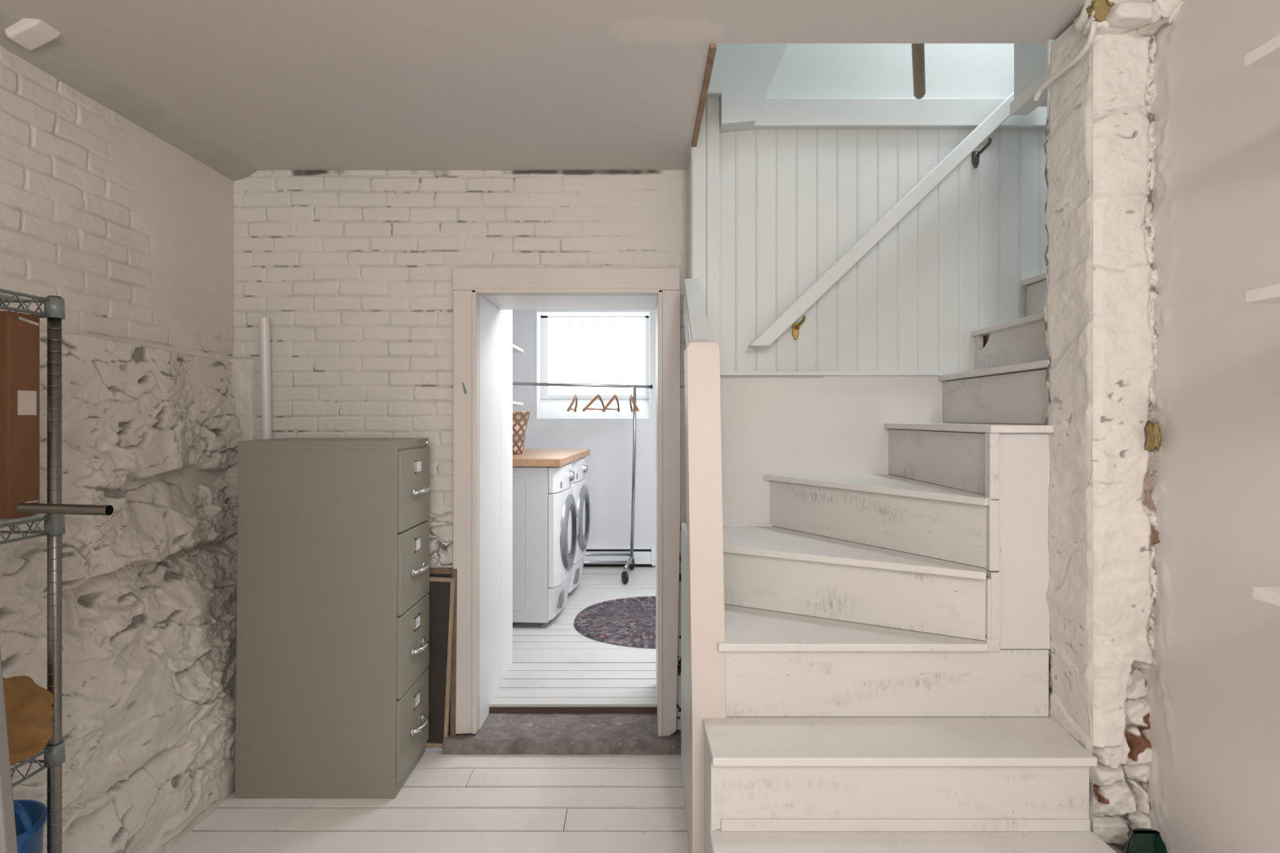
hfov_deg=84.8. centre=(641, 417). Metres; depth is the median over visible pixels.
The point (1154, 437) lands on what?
foam
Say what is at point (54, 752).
wire shelving unit
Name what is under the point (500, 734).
step
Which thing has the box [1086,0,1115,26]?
foam
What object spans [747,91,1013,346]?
wall handrail
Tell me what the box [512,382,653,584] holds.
rack
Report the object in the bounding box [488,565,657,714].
floor
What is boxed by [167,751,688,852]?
floor
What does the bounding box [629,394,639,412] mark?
hanger
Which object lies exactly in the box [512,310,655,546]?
wall
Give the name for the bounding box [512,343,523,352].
wall shelf
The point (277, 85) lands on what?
ceiling
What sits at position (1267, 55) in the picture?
wall shelf
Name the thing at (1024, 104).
trim
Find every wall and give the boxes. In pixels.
[0,45,243,852]
[229,169,686,748]
[500,310,512,683]
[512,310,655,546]
[706,43,788,133]
[720,128,1048,544]
[765,40,1055,193]
[1139,0,1279,852]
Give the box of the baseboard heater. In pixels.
[583,546,655,566]
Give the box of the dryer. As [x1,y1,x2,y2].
[568,457,591,593]
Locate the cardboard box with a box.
[0,311,39,519]
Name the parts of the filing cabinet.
drawer, drawer, drawer, drawer, handle, handle, handle, handle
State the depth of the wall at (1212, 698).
1.61 m
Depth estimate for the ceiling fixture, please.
1.90 m
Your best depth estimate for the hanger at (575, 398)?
5.76 m
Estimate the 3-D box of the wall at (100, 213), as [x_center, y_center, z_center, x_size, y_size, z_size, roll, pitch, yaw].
[-1.636,0.141,0.733,0.271,2.578,4.666,0,0,0]
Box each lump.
[1076,0,1146,41]
[1137,0,1181,34]
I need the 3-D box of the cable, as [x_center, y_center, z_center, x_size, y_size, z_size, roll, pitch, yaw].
[1.128,-0.944,1.872,0.015,0.086,0.269,0,0,0]
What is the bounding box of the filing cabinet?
[235,437,430,799]
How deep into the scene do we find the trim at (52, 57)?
2.29 m
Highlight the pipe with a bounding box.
[258,317,272,439]
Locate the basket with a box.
[512,410,530,453]
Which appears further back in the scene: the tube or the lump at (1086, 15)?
the lump at (1086, 15)
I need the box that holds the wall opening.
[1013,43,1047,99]
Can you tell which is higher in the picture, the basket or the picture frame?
the basket
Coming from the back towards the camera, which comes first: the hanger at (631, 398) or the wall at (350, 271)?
the hanger at (631, 398)
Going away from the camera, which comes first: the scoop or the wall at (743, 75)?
the scoop
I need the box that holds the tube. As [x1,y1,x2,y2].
[17,502,113,515]
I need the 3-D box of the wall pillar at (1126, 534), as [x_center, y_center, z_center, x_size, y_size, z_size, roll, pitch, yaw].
[1.238,0.191,1.814,0.180,2.478,0.096,0,0,0]
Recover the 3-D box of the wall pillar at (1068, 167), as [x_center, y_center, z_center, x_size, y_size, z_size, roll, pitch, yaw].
[1.145,0.030,1.884,0.023,2.160,0.203,0,0,2]
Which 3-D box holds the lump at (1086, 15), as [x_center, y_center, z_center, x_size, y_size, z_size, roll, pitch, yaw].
[1.213,-1.022,1.800,0.181,0.106,0.092,0,0,0]
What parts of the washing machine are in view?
kick panel, control panel, panel, door, door glass, knob, door handle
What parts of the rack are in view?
rail, rail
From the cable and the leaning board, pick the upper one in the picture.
the cable
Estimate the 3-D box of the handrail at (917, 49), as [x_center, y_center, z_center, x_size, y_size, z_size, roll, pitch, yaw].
[0.821,-1.390,2.099,0.041,0.423,1.099,0,0,23]
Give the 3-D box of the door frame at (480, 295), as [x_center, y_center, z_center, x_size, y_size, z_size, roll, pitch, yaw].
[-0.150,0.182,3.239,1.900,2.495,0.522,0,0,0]
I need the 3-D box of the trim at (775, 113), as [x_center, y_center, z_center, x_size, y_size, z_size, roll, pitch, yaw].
[1.200,-1.196,2.771,1.800,0.111,0.058,0,0,0]
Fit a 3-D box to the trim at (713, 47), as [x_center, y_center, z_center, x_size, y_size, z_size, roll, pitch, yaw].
[0.206,-1.139,2.493,0.019,0.172,0.995,0,0,0]
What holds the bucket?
on the floor at (511, 803)
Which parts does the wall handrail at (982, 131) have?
wall plate, wall plate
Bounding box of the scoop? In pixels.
[1124,828,1167,852]
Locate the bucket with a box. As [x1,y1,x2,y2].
[13,800,47,852]
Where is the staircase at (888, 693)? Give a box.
[680,271,1116,852]
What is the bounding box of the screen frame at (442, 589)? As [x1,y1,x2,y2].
[425,576,455,747]
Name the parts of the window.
sill, pane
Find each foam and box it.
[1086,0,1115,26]
[1146,421,1162,451]
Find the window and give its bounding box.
[535,310,650,418]
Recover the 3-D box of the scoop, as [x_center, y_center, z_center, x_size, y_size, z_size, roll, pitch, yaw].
[1.220,1.203,1.680,0.126,0.414,0.100,0,0,0]
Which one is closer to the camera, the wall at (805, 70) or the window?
the wall at (805, 70)
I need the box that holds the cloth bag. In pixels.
[2,672,51,763]
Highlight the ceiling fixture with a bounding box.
[4,18,61,49]
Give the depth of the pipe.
2.96 m
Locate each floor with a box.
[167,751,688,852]
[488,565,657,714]
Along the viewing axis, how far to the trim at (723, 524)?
2.75 m
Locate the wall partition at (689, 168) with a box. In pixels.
[686,98,706,317]
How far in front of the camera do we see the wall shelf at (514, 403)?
5.24 m
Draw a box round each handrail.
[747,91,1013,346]
[911,43,925,98]
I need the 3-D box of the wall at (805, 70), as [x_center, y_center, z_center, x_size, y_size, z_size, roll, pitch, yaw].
[1.275,-1.340,2.365,2.750,2.900,0.870,0,0,0]
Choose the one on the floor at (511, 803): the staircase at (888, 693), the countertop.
the staircase at (888, 693)
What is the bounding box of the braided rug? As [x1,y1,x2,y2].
[573,595,655,648]
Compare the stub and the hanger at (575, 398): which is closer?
the stub
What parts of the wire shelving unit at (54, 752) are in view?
shelf, shelf, shelf, post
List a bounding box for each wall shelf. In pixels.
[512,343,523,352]
[512,401,523,405]
[1244,34,1279,66]
[1244,284,1279,302]
[1252,586,1279,606]
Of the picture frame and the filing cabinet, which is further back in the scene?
the picture frame
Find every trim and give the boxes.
[0,4,257,181]
[691,43,716,147]
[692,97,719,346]
[720,371,939,377]
[723,524,782,528]
[752,97,1047,129]
[1009,71,1047,115]
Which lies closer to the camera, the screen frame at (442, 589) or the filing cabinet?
the filing cabinet
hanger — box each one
[567,387,577,412]
[582,387,605,412]
[601,388,619,412]
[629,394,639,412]
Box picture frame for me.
[429,568,457,736]
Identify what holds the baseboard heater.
attached to the wall at (609, 462)
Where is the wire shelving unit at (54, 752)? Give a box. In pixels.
[0,288,65,852]
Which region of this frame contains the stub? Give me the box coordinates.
[1103,0,1151,31]
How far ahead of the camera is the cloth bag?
1.42 m
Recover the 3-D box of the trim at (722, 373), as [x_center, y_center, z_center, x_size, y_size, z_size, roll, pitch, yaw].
[0.731,-0.168,2.760,0.882,0.024,0.030,0,0,0]
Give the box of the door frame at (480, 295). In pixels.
[429,267,680,736]
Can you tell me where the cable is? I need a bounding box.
[1032,20,1097,101]
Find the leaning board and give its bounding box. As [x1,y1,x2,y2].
[0,648,17,852]
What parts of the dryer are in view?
kick panel, control panel, panel, door, door glass, knob, door handle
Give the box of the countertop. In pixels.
[512,448,590,466]
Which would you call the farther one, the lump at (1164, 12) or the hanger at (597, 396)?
the hanger at (597, 396)
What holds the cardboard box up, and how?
on the wire shelving unit at (54, 752)
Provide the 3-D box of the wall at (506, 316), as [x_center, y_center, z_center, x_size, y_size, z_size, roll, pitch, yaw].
[-1.042,0.160,3.666,0.677,2.500,0.329,0,0,0]
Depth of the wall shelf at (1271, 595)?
1.18 m
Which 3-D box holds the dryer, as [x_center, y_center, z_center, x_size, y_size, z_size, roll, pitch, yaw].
[-0.810,0.823,5.415,0.795,1.018,0.661,0,0,4]
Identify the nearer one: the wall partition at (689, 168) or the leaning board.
the leaning board
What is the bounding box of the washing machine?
[512,462,578,627]
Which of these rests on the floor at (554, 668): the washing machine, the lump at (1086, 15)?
the washing machine
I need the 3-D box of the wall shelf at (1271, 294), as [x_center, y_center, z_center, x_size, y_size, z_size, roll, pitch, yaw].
[1.173,-0.141,0.650,0.278,0.150,1.100,0,0,0]
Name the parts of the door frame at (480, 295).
casing, casing, casing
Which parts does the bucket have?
handle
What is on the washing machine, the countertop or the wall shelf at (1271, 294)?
the countertop
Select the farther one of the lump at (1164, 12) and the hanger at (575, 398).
the hanger at (575, 398)
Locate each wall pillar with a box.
[1044,17,1093,832]
[1088,31,1159,852]
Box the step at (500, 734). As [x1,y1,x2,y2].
[442,713,680,755]
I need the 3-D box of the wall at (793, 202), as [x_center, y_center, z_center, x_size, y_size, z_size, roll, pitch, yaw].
[1.150,0.095,2.781,1.899,2.670,0.038,0,0,0]
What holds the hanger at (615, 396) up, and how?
hanging from the rack
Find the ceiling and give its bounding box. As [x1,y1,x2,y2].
[0,0,1090,170]

